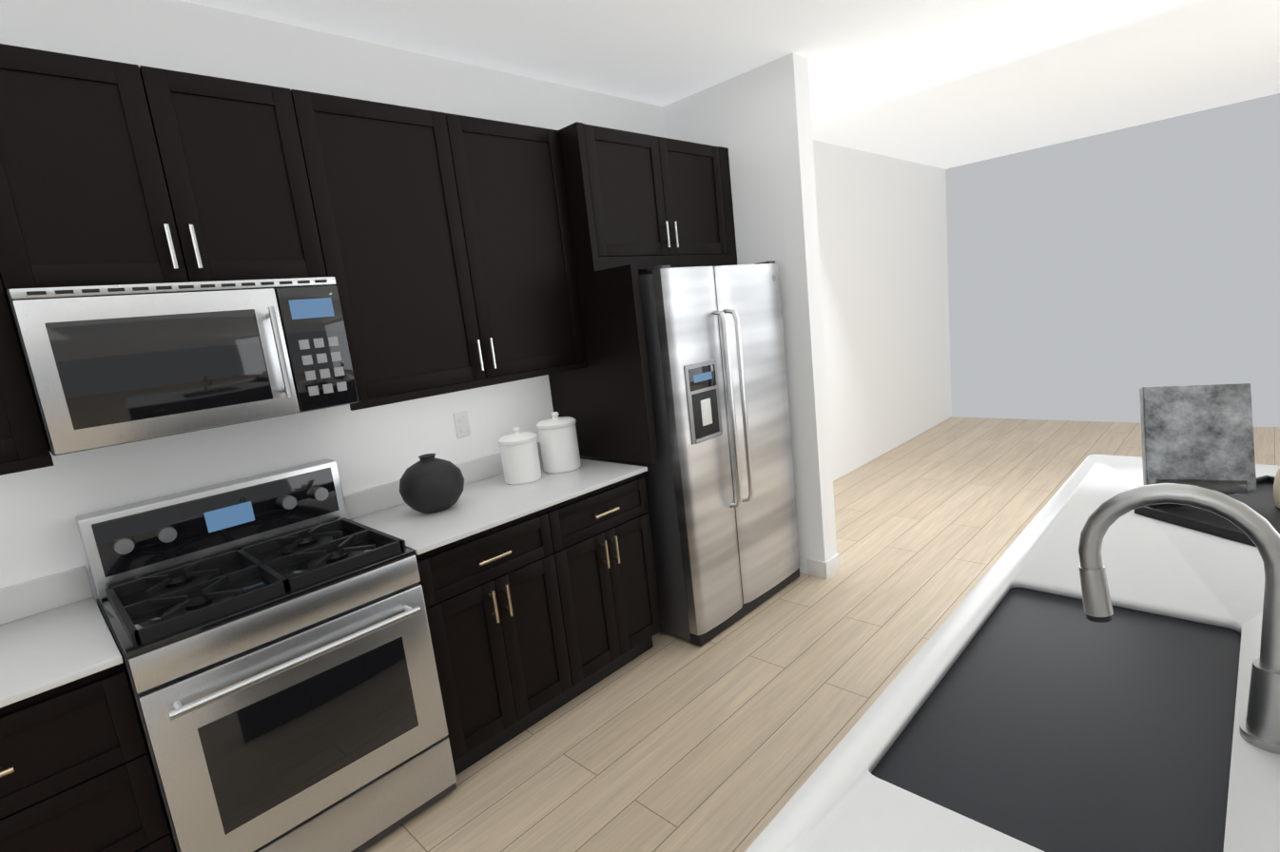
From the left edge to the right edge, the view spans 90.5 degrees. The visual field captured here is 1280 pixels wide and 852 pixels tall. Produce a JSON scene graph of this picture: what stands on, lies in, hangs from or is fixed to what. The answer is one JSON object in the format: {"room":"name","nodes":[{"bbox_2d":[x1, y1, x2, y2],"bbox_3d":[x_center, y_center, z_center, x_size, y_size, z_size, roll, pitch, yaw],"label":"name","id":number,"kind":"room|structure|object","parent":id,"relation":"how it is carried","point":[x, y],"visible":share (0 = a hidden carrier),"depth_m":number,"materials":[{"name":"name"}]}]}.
{"room":"kitchen","nodes":[
{"label":"kitchen","id":0,"kind":"room"},
{"bbox_2d":[0,0,951,604],"bbox_3d":[1.038,0.347,-1.394,9.450,2.770,16.050,4,14,44],"label":"wall","id":1,"kind":"structure","parent":0,"point":[852,242],"depth_m":3.20,"materials":[{"name":"white paint"}]},
{"bbox_2d":[0,294,52,469],"bbox_3d":[-2.110,-0.324,1.321,0.318,1.030,1.217,4,14,44],"label":"upper cabinet","id":2,"kind":"object","parent":1,"relation":"attached to","point":[22,435],"depth_m":1.63,"materials":[{"name":"black wood"}]},
{"bbox_2d":[0,43,304,294],"bbox_3d":[-1.481,-0.725,1.937,0.318,0.600,0.790,4,14,44],"label":"upper cabinet","id":3,"kind":"object","parent":1,"relation":"attached to","point":[112,173],"depth_m":1.78,"materials":[{"name":"black wood"}]},
{"bbox_2d":[5,276,358,456],"bbox_3d":[-1.376,-0.216,1.981,0.452,0.426,0.784,4,14,44],"label":"over-the-range microwave","id":4,"kind":"object","parent":3,"relation":"attached to","point":[110,365],"visible":1,"depth_m":1.79,"materials":[{"name":"grey metal"}]},
{"bbox_2d":[266,84,593,408],"bbox_3d":[-0.822,-0.699,2.610,0.318,1.030,1.165,4,14,44],"label":"upper cabinet","id":5,"kind":"object","parent":1,"relation":"attached to","point":[451,253],"depth_m":2.42,"materials":[{"name":"black wood"}]},
{"bbox_2d":[453,410,470,438],"bbox_3d":[-0.810,-0.007,2.890,0.008,0.115,0.070,4,14,44],"label":"outlet","id":6,"kind":"object","parent":1,"relation":"attached to","point":[461,424],"visible":1,"depth_m":2.89,"materials":[{"name":"white plastic"}]},
{"bbox_2d":[559,121,737,283],"bbox_3d":[-0.016,-1.121,3.318,0.438,0.630,1.095,4,14,44],"label":"upper cabinet","id":7,"kind":"object","parent":1,"relation":"attached to","point":[636,203],"depth_m":3.04,"materials":[{"name":"black wood"}]},
{"bbox_2d":[806,553,839,579],"bbox_3d":[-0.267,2.095,-2.720,9.300,0.100,11.400,4,14,44],"label":"baseboard","id":8,"kind":"structure","parent":1,"relation":"attached to","point":[828,569],"depth_m":3.63,"materials":[{"name":"white wood"}]},
{"bbox_2d":[180,0,1279,169],"bbox_3d":[0.810,-1.043,-1.679,9.500,0.100,16.200,4,14,44],"label":"ceiling","id":9,"kind":"structure","parent":0,"point":[944,84],"depth_m":3.28,"materials":[{"name":"white paint"}]},
{"bbox_2d":[361,416,1279,851],"bbox_3d":[1.127,1.765,-1.178,9.500,0.100,16.200,4,14,44],"label":"floor","id":10,"kind":"structure","parent":0,"point":[730,738],"depth_m":2.71,"materials":[{"name":"brown wood"}]},
{"bbox_2d":[0,663,174,851],"bbox_3d":[-1.674,1.070,1.639,0.618,0.894,0.646,4,14,44],"label":"base cabinet","id":11,"kind":"object","parent":10,"relation":"on","point":[76,772],"depth_m":1.52,"materials":[{"name":"black wood"}]},
{"bbox_2d":[0,442,647,707],"bbox_3d":[-1.255,0.437,2.012,0.638,0.120,3.052,4,14,44],"label":"countertop","id":12,"kind":"structure","parent":11,"relation":"on","point":[54,631],"depth_m":1.97,"materials":[{"name":"white stone"}]},
{"bbox_2d":[399,453,464,513],"bbox_3d":[-0.828,0.225,2.521,0.250,0.222,0.250,4,14,44],"label":"vase","id":13,"kind":"object","parent":12,"relation":"on","point":[430,483],"visible":1,"depth_m":2.44,"materials":[{"name":"black ceramic"}]},
{"bbox_2d":[497,426,541,484],"bbox_3d":[-0.539,0.125,2.838,0.172,0.244,0.172,4,14,44],"label":"canister","id":14,"kind":"object","parent":12,"relation":"on","point":[519,457],"visible":1,"depth_m":2.78,"materials":[{"name":"white ceramic"}]},
{"bbox_2d":[536,411,581,473],"bbox_3d":[-0.381,0.069,2.967,0.184,0.274,0.184,4,14,44],"label":"canister","id":15,"kind":"object","parent":12,"relation":"on","point":[559,448],"visible":1,"depth_m":2.90,"materials":[{"name":"white ceramic"}]},
{"bbox_2d":[75,459,456,851],"bbox_3d":[-1.162,0.792,2.068,0.704,1.175,0.760,4,14,44],"label":"range","id":16,"kind":"object","parent":10,"relation":"on","point":[270,633],"visible":0.98,"depth_m":1.91,"materials":[{"name":"grey metal"}]},
{"bbox_2d":[414,511,562,775],"bbox_3d":[-0.705,0.788,2.609,0.618,0.894,0.616,4,14,44],"label":"base cabinet","id":17,"kind":"object","parent":10,"relation":"on","point":[536,616],"depth_m":2.33,"materials":[{"name":"black wood"}]},
{"bbox_2d":[536,473,661,705],"bbox_3d":[-0.362,0.688,2.952,0.618,0.894,0.615,4,14,44],"label":"base cabinet","id":18,"kind":"object","parent":10,"relation":"on","point":[597,556],"depth_m":2.71,"materials":[{"name":"black wood"}]},
{"bbox_2d":[580,260,799,646],"bbox_3d":[0.297,0.075,3.422,0.810,1.785,0.997,4,14,44],"label":"refrigerator","id":19,"kind":"object","parent":10,"relation":"on","point":[719,477],"visible":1,"depth_m":3.03,"materials":[{"name":"grey metal"}]},
{"bbox_2d":[744,454,1279,851],"bbox_3d":[1.072,0.657,1.131,0.906,1.274,2.630,4,14,44],"label":"kitchen island","id":20,"kind":"object","parent":10,"relation":"on","point":[1093,665],"visible":1,"depth_m":0.98,"materials":[{"name":"white stone"}]},
{"bbox_2d":[1077,482,1279,755],"bbox_3d":[0.801,0.255,0.934,0.254,0.358,0.095,4,14,44],"label":"faucet","id":21,"kind":"object","parent":20,"relation":"on","point":[1256,727],"depth_m":0.87,"materials":[{"name":"silver metal"}]},
{"bbox_2d":[1134,383,1279,546],"bbox_3d":[1.592,0.069,1.576,0.577,0.323,0.600,4,14,44],"label":"tray","id":22,"kind":"object","parent":20,"relation":"on","point":[1200,436],"visible":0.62,"depth_m":1.69,"materials":[{"name":"black stone"}]},
{"bbox_2d":[1139,383,1257,493],"bbox_3d":[1.505,0.034,1.719,0.250,0.284,0.183,4,14,44],"label":"book","id":23,"kind":"object","parent":22,"relation":"on","point":[1200,436],"depth_m":1.70,"materials":[{"name":"grey paper"}]}
]}

